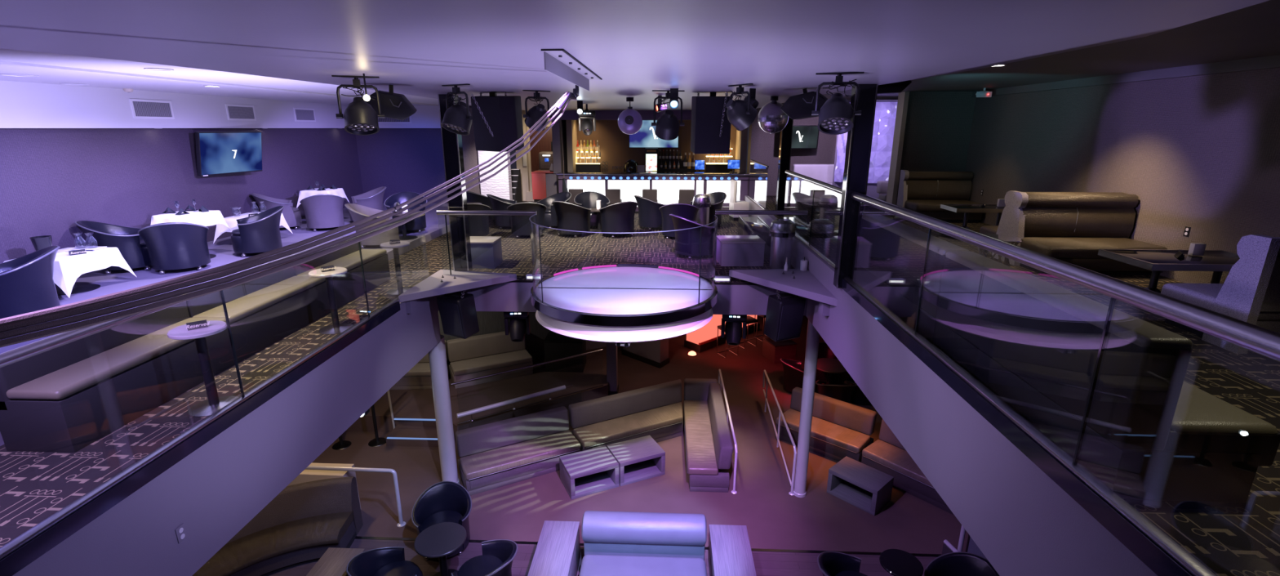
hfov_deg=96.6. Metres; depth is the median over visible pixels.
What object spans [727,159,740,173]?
screen
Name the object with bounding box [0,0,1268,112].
ceiling
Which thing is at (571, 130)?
wall
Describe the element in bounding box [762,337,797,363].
base cabinet
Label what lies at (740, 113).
stage light
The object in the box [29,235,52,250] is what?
ice bucket
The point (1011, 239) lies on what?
side table
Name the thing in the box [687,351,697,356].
floor lamp
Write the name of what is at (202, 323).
table sign
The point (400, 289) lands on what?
cocktail table
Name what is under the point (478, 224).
tub chair
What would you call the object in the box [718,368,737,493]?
rail
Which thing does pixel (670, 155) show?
liquor bottle
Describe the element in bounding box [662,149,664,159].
liquor bottle
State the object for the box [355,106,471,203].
wall
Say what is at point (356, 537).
trim
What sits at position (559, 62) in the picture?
plate
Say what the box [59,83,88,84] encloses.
recessed light
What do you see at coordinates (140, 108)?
air vent
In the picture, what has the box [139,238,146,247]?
seat cushion
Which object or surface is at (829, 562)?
tub chair
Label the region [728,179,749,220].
chair
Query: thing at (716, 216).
guard
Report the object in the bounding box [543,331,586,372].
base cabinet
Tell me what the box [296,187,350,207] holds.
tablecloth
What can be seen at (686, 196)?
bar chair
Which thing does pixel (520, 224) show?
tub chair
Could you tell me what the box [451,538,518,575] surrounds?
tub chair
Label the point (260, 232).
tub chair
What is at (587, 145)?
liquor bottle
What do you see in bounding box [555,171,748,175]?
countertop
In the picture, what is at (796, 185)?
seat cushion
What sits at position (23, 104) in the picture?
wall
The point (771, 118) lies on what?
ball
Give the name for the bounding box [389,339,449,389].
sectional sofa
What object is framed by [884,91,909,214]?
wall
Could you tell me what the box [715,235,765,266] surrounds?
base cabinet
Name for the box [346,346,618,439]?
platform
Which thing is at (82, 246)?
carafe
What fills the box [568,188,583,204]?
bar chair
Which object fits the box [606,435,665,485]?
table
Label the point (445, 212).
railing
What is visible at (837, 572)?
seat cushion
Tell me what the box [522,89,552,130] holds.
can
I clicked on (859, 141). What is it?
post
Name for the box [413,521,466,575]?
cocktail table
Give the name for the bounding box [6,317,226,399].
seat cushion
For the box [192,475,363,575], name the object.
banquette
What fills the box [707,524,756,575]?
console
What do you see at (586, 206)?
seat cushion
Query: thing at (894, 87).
speaker
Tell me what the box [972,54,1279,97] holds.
trim
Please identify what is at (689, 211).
tub chair
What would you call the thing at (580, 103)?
light
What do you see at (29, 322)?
straps
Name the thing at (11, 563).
trim
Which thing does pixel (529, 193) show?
trim
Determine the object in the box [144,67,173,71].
recessed light
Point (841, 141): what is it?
panel
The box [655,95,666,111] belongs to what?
light
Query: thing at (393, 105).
speaker
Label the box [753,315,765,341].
stool
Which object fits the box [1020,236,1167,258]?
seat cushion
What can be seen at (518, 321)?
stage light
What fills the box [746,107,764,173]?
wall pier
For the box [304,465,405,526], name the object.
pipe rail
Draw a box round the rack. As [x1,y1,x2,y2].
[600,160,608,171]
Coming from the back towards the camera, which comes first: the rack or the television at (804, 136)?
the rack
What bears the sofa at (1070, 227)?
on the floor at (1228, 538)
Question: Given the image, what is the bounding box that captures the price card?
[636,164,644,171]
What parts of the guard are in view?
glass pane, glass pane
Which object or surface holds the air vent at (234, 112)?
in the wall at (23, 104)
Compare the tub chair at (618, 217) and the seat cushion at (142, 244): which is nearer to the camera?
the seat cushion at (142, 244)
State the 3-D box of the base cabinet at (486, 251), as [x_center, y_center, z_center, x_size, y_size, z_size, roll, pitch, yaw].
[-2.689,-0.608,9.671,0.580,0.450,0.520,1,16,2]
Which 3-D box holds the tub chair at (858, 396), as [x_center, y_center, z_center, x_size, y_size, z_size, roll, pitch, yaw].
[5.031,2.165,12.853,0.848,0.783,0.836,1,16,2]
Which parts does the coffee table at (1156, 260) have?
edge frame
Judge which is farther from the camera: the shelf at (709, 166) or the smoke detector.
the shelf at (709, 166)
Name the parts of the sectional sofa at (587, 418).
backrest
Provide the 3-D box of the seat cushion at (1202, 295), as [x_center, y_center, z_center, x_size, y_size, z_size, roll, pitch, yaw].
[5.818,0.126,5.208,1.490,0.165,0.740,1,16,2]
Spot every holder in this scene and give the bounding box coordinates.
[996,198,1005,206]
[1187,242,1206,255]
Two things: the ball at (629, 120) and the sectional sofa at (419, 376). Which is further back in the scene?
the sectional sofa at (419, 376)
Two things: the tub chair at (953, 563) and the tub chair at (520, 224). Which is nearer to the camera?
the tub chair at (953, 563)
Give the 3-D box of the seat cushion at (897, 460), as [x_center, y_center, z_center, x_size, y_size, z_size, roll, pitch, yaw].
[4.781,3.079,9.633,0.572,0.130,1.910,-13,20,-38]
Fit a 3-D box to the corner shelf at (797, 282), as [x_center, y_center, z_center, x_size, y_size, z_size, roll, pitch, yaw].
[1.928,0.048,7.969,1.216,0.345,1.625,1,16,2]
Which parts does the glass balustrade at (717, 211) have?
handrail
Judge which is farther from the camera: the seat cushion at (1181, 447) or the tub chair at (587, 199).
the tub chair at (587, 199)
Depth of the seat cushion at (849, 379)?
12.95 m
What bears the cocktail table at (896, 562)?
on the floor at (773, 517)
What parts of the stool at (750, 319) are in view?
seat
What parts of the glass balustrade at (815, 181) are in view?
handrail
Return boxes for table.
[56,281,100,295]
[167,320,238,417]
[209,253,216,257]
[306,546,364,575]
[308,266,353,334]
[379,240,410,295]
[391,208,420,239]
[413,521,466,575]
[559,445,618,499]
[590,207,602,231]
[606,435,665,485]
[814,357,847,392]
[826,456,893,515]
[879,548,923,575]
[940,204,1004,230]
[977,233,1022,266]
[1097,248,1239,293]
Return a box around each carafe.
[73,232,86,248]
[84,231,97,248]
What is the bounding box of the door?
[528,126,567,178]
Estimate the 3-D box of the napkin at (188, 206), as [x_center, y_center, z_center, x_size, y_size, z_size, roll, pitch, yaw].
[-7.569,-1.349,9.581,0.170,0.101,0.094,-5,16,-17]
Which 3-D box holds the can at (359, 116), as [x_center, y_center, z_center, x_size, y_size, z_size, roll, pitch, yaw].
[-2.645,-1.722,5.398,0.331,0.538,0.356,9,18,29]
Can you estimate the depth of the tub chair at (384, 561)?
7.39 m
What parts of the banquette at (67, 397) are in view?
backrest, backrest, backrest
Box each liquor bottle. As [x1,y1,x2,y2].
[576,139,578,151]
[577,145,581,156]
[579,139,582,151]
[582,145,586,156]
[586,139,588,151]
[587,145,591,156]
[589,139,592,151]
[592,145,595,156]
[595,139,598,151]
[597,145,600,157]
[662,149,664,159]
[665,149,667,159]
[668,149,671,159]
[675,149,678,159]
[679,149,681,159]
[683,152,687,168]
[687,152,691,168]
[691,152,695,168]
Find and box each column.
[428,334,459,483]
[793,319,819,497]
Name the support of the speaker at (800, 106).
hanging from the ceiling at (637, 48)
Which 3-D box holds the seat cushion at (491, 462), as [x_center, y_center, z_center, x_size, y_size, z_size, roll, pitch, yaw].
[-2.105,2.941,10.126,2.045,0.130,0.572,-8,18,-27]
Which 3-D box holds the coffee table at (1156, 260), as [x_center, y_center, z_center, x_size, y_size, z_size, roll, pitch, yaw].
[5.891,-0.094,6.178,1.350,0.503,0.750,1,16,2]
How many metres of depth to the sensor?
10.68 m
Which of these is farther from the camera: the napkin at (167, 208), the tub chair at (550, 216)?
the tub chair at (550, 216)
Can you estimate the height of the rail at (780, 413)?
0.922 m
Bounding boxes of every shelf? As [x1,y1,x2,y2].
[398,269,516,313]
[511,168,522,202]
[575,151,600,171]
[657,160,695,172]
[705,147,732,172]
[728,268,837,315]
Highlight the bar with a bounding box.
[684,314,759,352]
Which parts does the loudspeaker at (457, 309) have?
handle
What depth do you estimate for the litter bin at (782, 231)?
9.12 m
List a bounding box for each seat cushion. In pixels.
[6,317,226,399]
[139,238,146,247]
[192,275,324,323]
[192,511,354,575]
[231,228,240,235]
[293,207,298,212]
[296,248,386,280]
[373,560,420,575]
[403,362,431,376]
[422,510,462,529]
[449,349,532,375]
[457,555,502,575]
[459,430,580,479]
[545,206,551,213]
[573,401,683,447]
[578,554,706,575]
[586,206,597,213]
[683,400,718,475]
[776,408,870,453]
[793,182,842,189]
[835,570,866,575]
[845,377,854,389]
[862,439,933,487]
[879,192,887,199]
[904,199,982,211]
[979,225,998,233]
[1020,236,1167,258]
[1160,282,1279,320]
[1163,430,1279,466]
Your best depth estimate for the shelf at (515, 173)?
17.47 m
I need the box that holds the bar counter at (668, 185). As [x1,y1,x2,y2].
[555,171,750,213]
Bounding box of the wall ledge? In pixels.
[287,462,360,506]
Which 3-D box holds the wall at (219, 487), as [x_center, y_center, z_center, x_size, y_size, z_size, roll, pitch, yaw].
[-3.041,0.330,9.066,11.170,0.970,23.000,1,16,2]
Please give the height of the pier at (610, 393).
0.120 m
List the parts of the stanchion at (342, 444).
post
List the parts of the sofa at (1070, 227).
panel, backrest, backrest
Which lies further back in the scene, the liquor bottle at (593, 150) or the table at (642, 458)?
the liquor bottle at (593, 150)
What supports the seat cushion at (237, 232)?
on the tub chair at (260, 232)
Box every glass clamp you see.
[525,273,542,279]
[715,275,730,281]
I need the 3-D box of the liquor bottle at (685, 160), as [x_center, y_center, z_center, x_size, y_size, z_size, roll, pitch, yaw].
[1.368,-3.836,17.179,0.118,0.472,0.118,1,16,2]
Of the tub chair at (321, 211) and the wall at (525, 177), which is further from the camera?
the wall at (525, 177)
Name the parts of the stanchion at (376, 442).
post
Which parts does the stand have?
panel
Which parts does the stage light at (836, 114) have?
knob, knob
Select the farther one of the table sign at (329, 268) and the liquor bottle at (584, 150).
the liquor bottle at (584, 150)
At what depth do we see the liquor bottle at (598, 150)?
17.18 m
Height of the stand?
1.030 m
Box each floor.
[0,200,794,547]
[0,203,449,445]
[269,315,968,575]
[760,195,1279,575]
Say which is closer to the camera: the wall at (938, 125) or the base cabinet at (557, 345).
the wall at (938, 125)
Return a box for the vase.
[595,200,600,208]
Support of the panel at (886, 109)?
on the floor at (1228, 538)
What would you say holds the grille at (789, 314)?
attached to the loudspeaker at (784, 311)
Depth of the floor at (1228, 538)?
3.93 m
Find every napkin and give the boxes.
[162,207,177,213]
[174,208,189,214]
[184,204,196,210]
[198,205,208,211]
[317,186,325,190]
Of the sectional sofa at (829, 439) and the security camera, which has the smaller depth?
the security camera
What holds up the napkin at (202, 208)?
on the tablecloth at (212, 217)
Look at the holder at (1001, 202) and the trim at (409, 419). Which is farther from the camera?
the trim at (409, 419)
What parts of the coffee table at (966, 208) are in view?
edge frame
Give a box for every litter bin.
[692,193,711,226]
[768,217,795,269]
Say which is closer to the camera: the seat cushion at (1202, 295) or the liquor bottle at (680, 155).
the seat cushion at (1202, 295)
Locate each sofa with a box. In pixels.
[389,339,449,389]
[446,330,533,388]
[455,405,580,495]
[568,378,683,451]
[578,510,706,575]
[683,377,733,492]
[775,386,876,462]
[791,164,842,201]
[861,418,954,515]
[875,180,888,201]
[895,169,982,222]
[979,190,1167,275]
[1160,234,1279,353]
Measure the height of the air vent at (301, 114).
0.300 m
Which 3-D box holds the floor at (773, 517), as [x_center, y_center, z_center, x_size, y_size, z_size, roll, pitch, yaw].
[-0.628,3.473,9.838,16.000,0.100,23.000,1,16,2]
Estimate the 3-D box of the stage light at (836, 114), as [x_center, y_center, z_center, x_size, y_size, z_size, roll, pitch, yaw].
[1.761,-1.629,5.049,0.365,0.529,0.333,-5,17,-19]
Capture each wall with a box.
[0,80,347,128]
[0,128,363,263]
[13,282,807,575]
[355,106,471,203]
[378,105,440,128]
[438,310,551,373]
[461,106,480,194]
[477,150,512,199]
[515,110,551,200]
[565,120,577,171]
[576,120,736,172]
[622,338,668,362]
[734,127,747,172]
[746,99,850,195]
[748,204,1157,575]
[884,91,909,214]
[895,91,976,204]
[964,67,1279,283]
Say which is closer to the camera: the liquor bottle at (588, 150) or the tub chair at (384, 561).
the tub chair at (384, 561)
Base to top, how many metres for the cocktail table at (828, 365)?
0.720 m
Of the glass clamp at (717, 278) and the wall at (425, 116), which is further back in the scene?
the wall at (425, 116)
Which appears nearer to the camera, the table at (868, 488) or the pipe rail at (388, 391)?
the table at (868, 488)
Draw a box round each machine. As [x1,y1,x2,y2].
[537,151,553,170]
[622,158,638,171]
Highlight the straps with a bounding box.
[0,90,577,346]
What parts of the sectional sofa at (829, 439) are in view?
backrest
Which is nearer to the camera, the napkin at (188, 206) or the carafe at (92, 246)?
the carafe at (92, 246)
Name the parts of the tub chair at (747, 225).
edge rail, edge rail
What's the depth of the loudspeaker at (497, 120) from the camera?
7.78 m
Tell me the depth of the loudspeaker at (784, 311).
8.06 m
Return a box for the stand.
[531,170,559,202]
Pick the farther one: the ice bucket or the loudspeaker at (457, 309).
the loudspeaker at (457, 309)
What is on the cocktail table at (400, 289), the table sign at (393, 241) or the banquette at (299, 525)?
the table sign at (393, 241)
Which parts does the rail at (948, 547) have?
rail panel, cap rail, post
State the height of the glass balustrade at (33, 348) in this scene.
1.053 m
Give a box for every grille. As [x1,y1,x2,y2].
[437,300,463,337]
[777,302,805,339]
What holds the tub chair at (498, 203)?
on the floor at (34, 486)
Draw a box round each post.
[437,93,472,271]
[775,102,793,216]
[833,83,878,288]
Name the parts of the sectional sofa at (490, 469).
panel, backrest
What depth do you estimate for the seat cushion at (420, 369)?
12.58 m
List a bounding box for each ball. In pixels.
[617,97,642,134]
[757,95,788,133]
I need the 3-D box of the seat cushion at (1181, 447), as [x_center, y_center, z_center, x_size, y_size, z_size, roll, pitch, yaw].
[2.931,0.529,3.799,0.540,0.190,2.028,1,16,2]
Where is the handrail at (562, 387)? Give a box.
[456,384,582,422]
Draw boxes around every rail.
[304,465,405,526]
[386,389,395,428]
[450,348,603,425]
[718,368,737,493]
[762,369,796,494]
[941,524,965,555]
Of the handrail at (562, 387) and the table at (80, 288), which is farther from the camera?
the handrail at (562, 387)
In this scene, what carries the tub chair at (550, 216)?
on the floor at (34, 486)
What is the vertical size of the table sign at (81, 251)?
0.055 m
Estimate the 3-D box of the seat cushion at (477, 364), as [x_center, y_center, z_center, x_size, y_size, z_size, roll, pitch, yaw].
[-3.433,1.714,13.205,1.792,0.130,0.552,-8,17,-26]
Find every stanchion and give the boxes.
[332,434,351,449]
[368,404,386,446]
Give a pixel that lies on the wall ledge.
(306, 475)
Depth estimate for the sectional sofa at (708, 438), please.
10.28 m
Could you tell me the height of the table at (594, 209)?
0.500 m
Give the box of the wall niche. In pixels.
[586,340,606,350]
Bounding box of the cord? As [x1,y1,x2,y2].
[560,111,564,177]
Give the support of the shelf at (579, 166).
on the countertop
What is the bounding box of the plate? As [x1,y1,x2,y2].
[541,48,602,97]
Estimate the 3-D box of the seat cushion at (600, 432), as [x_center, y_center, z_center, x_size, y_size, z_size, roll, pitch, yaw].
[-0.075,2.652,11.157,2.432,0.130,0.572,-8,18,-27]
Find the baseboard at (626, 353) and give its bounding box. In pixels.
[622,348,669,368]
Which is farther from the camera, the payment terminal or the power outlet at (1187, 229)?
the payment terminal
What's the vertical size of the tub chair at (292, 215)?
0.783 m
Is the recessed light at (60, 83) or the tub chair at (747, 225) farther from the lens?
the tub chair at (747, 225)
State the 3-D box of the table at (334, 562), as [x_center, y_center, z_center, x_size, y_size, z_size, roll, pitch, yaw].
[-3.977,3.901,7.199,0.500,0.500,1.150,1,16,2]
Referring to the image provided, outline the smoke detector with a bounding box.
[123,88,133,92]
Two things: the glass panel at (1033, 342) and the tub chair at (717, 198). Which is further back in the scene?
the tub chair at (717, 198)
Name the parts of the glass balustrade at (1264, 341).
handrail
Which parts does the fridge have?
name plate, lit door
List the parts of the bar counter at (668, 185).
light panel, light panel, light panel, light panel, light panel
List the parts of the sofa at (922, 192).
panel, backrest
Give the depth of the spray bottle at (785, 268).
8.54 m
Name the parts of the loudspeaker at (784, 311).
handle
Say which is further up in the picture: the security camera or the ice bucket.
the ice bucket
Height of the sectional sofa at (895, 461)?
0.860 m
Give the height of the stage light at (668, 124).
0.623 m
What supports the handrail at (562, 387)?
on the floor at (773, 517)
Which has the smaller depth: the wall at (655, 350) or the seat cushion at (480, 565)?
the seat cushion at (480, 565)
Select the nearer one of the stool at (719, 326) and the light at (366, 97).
the light at (366, 97)
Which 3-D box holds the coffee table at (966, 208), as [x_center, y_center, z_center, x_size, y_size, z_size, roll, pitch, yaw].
[6.044,-1.193,10.099,1.200,0.503,0.600,1,16,2]
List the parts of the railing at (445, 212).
handrail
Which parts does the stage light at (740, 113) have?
knob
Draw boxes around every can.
[331,75,385,135]
[440,83,472,135]
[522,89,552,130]
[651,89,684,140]
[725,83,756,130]
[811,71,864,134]
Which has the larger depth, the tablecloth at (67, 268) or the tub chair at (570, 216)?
the tub chair at (570, 216)
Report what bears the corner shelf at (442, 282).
attached to the wall at (219, 487)
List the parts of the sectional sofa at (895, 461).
backrest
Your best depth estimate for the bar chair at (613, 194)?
14.68 m
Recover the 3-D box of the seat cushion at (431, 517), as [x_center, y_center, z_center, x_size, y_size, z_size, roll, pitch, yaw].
[-2.866,3.441,8.285,0.606,0.080,0.606,-3,16,-12]
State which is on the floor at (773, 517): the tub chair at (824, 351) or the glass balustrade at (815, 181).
the tub chair at (824, 351)
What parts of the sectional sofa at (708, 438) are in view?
backrest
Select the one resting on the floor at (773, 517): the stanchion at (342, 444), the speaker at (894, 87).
the stanchion at (342, 444)
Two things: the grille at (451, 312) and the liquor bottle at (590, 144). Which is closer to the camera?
the grille at (451, 312)
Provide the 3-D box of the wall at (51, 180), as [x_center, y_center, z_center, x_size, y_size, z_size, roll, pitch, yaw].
[-8.547,-1.193,7.070,0.200,2.680,19.500,1,16,2]
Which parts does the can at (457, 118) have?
knob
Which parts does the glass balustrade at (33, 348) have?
handrail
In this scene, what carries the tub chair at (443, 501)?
on the floor at (773, 517)
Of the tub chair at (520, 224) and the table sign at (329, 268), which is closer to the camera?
the table sign at (329, 268)
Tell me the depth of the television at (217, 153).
10.93 m
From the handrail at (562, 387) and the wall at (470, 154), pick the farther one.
the wall at (470, 154)
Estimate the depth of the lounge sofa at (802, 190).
14.82 m
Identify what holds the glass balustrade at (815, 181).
on the trim at (816, 260)
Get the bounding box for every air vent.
[128,98,174,119]
[225,103,256,120]
[293,107,315,121]
[377,115,411,123]
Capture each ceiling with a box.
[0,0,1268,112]
[0,48,471,106]
[822,0,1279,99]
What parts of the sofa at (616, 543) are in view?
frame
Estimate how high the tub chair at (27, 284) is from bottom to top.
0.783 m
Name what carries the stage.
attached to the wall at (219, 487)
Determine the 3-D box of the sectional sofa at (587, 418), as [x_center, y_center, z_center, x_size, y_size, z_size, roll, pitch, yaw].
[-0.075,2.577,11.257,2.547,0.860,0.796,-8,18,-27]
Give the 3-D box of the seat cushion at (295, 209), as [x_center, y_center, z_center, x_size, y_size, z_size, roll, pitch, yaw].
[-7.694,-1.674,12.270,0.606,0.080,0.606,-10,18,-31]
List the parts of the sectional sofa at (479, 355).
panel, backrest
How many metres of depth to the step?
11.12 m
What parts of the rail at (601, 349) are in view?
rail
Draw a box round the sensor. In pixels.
[975,87,991,97]
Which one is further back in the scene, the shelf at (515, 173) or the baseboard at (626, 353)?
the shelf at (515, 173)
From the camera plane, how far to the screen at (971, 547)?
7.68 m
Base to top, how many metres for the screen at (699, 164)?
0.395 m
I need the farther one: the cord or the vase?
the cord
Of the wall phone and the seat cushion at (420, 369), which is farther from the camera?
the wall phone
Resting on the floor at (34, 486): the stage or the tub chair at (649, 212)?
the tub chair at (649, 212)
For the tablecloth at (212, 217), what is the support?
on the dining table at (211, 255)
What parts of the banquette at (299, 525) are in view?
backrest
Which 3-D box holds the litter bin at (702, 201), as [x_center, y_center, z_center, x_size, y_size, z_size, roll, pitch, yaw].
[1.375,-1.664,12.725,0.410,0.835,0.410,1,16,2]
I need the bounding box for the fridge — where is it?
[644,147,657,172]
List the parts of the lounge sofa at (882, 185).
backrest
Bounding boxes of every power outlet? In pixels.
[175,523,186,543]
[1182,226,1191,236]
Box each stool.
[716,324,738,357]
[739,315,758,348]
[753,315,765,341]
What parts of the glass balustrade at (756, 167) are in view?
glass pane, handrail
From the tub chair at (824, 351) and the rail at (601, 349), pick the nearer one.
the rail at (601, 349)
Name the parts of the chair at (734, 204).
backrest, seat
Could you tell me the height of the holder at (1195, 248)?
0.130 m
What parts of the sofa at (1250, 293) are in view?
panel, backrest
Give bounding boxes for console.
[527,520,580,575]
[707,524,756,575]
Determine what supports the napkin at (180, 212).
on the tablecloth at (212, 217)
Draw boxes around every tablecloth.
[4,247,136,297]
[150,209,232,231]
[213,212,293,243]
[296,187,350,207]
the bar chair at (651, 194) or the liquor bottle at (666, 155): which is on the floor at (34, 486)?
the bar chair at (651, 194)
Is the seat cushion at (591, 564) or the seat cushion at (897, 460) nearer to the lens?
the seat cushion at (591, 564)
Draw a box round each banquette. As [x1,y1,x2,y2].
[0,240,391,452]
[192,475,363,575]
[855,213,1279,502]
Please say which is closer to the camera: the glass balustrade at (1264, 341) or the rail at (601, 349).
the glass balustrade at (1264, 341)
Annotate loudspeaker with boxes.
[437,289,479,338]
[471,92,524,151]
[690,91,732,153]
[763,289,805,342]
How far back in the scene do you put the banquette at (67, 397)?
4.80 m
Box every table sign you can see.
[68,248,86,255]
[186,319,209,330]
[320,264,335,271]
[389,239,400,244]
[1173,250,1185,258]
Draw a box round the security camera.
[615,342,631,346]
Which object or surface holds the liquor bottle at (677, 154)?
on the shelf at (663, 169)
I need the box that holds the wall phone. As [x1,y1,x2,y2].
[522,153,527,165]
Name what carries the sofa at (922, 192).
on the floor at (1228, 538)
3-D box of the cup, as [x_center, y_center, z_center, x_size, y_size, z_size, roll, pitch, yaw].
[2.467,-0.367,8.569,0.112,0.200,0.112,1,16,2]
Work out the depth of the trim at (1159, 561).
3.18 m
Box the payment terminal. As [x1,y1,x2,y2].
[549,163,553,171]
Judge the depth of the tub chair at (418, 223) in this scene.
11.96 m
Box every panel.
[831,100,850,202]
[866,99,897,197]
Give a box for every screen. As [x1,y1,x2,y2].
[694,160,704,172]
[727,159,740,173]
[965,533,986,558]
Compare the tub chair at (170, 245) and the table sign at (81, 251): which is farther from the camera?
the tub chair at (170, 245)
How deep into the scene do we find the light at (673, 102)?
7.01 m
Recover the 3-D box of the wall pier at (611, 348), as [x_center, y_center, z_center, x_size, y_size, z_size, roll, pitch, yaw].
[-0.640,0.905,12.887,0.220,3.200,0.350,1,16,2]
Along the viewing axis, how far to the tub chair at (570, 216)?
12.07 m
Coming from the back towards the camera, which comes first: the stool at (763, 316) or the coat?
the stool at (763, 316)
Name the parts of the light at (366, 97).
socket stem, bulb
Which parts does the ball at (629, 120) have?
drive plate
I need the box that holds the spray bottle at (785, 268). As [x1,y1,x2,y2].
[783,257,787,270]
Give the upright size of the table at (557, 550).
0.600 m
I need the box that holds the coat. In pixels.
[562,177,568,191]
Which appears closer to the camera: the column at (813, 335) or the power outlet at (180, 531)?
the power outlet at (180, 531)
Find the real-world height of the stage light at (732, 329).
0.605 m
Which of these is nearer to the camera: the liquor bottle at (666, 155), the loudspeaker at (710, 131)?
the loudspeaker at (710, 131)
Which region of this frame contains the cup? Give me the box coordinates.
[800,257,808,271]
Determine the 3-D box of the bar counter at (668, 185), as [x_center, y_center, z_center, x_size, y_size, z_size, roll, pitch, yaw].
[0.345,-2.616,15.685,5.210,1.070,0.822,1,16,2]
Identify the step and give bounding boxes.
[386,423,454,446]
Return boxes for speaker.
[365,84,417,119]
[780,88,827,119]
[876,80,911,93]
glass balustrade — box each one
[0,210,425,559]
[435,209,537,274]
[713,209,808,260]
[747,159,768,209]
[785,169,842,268]
[844,191,1279,575]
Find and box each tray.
[56,251,65,254]
[70,245,106,250]
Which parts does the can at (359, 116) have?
knob, knob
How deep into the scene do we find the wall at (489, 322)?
13.71 m
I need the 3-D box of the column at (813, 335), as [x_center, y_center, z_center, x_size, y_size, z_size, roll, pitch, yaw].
[2.696,1.937,9.205,0.214,3.200,0.214,1,16,2]
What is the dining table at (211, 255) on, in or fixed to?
on the floor at (118, 280)
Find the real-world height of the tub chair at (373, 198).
0.783 m
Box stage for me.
[530,263,717,342]
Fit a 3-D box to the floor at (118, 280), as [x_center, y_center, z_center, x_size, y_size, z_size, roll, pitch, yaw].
[-6.531,0.222,7.323,3.940,0.180,19.400,1,16,2]
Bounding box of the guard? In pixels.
[528,213,717,303]
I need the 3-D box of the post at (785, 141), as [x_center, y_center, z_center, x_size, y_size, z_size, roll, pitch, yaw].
[3.063,-2.811,12.063,0.216,2.560,0.208,1,16,2]
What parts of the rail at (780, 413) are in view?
rail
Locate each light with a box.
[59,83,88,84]
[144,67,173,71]
[360,408,369,416]
[362,73,369,101]
[503,311,530,342]
[576,100,583,114]
[578,103,595,135]
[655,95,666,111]
[669,88,679,108]
[720,314,746,345]
[743,88,758,108]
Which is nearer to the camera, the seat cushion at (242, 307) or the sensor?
the seat cushion at (242, 307)
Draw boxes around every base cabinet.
[470,235,502,268]
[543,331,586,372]
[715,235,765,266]
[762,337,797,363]
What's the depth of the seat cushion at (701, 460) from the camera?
10.45 m
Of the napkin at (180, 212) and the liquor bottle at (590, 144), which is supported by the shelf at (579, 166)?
the liquor bottle at (590, 144)
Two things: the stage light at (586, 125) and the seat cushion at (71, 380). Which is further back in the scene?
the stage light at (586, 125)
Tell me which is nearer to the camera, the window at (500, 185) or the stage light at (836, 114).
the stage light at (836, 114)
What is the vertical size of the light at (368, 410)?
1.741 m
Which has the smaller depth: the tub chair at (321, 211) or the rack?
the tub chair at (321, 211)
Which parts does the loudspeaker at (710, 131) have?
chain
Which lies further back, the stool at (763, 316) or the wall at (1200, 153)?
the stool at (763, 316)
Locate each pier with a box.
[551,110,567,173]
[606,342,617,391]
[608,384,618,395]
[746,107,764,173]
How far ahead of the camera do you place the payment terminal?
16.67 m
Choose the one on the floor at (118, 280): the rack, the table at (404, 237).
the table at (404, 237)
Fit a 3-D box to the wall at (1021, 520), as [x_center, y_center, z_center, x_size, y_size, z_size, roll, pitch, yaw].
[4.871,0.485,6.828,4.830,0.900,19.300,1,16,2]
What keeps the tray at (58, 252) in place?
on the tablecloth at (67, 268)
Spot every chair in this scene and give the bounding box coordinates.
[0,245,60,318]
[75,220,151,274]
[137,222,210,274]
[230,205,284,257]
[250,192,302,229]
[299,194,344,231]
[344,203,399,248]
[346,546,422,575]
[349,186,386,220]
[384,191,426,232]
[411,480,471,559]
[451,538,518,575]
[466,191,493,219]
[466,202,490,235]
[486,193,516,228]
[506,201,546,237]
[536,191,571,228]
[551,200,591,237]
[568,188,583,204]
[573,191,609,226]
[599,200,638,237]
[605,188,622,205]
[633,195,666,230]
[642,188,657,202]
[658,203,699,239]
[669,213,715,258]
[678,189,693,204]
[690,191,726,226]
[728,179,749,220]
[737,215,771,256]
[780,358,817,391]
[815,342,841,382]
[815,379,857,403]
[817,551,866,575]
[845,371,871,404]
[924,551,999,575]
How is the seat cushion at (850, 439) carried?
on the sectional sofa at (829, 439)
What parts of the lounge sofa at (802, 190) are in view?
backrest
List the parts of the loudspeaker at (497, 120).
chain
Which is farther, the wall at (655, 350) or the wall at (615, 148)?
the wall at (615, 148)
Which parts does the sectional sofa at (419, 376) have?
backrest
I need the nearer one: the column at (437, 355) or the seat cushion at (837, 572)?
the seat cushion at (837, 572)
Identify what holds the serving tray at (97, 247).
on the tablecloth at (67, 268)
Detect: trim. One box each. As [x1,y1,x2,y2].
[0,60,438,106]
[0,301,400,575]
[355,536,941,556]
[386,417,437,439]
[526,122,551,200]
[744,195,834,280]
[841,278,1217,575]
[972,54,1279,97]
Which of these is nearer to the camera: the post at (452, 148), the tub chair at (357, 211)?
the post at (452, 148)
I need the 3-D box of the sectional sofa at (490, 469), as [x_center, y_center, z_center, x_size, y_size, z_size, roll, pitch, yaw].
[-2.154,2.873,10.202,2.053,0.860,0.796,-8,18,-27]
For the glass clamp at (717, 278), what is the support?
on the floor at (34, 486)
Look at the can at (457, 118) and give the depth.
6.36 m
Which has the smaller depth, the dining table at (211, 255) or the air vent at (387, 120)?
the dining table at (211, 255)
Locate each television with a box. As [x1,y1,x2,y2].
[195,130,262,176]
[628,120,679,147]
[791,124,818,148]
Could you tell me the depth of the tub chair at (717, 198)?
13.25 m
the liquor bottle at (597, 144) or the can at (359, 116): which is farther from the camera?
the liquor bottle at (597, 144)

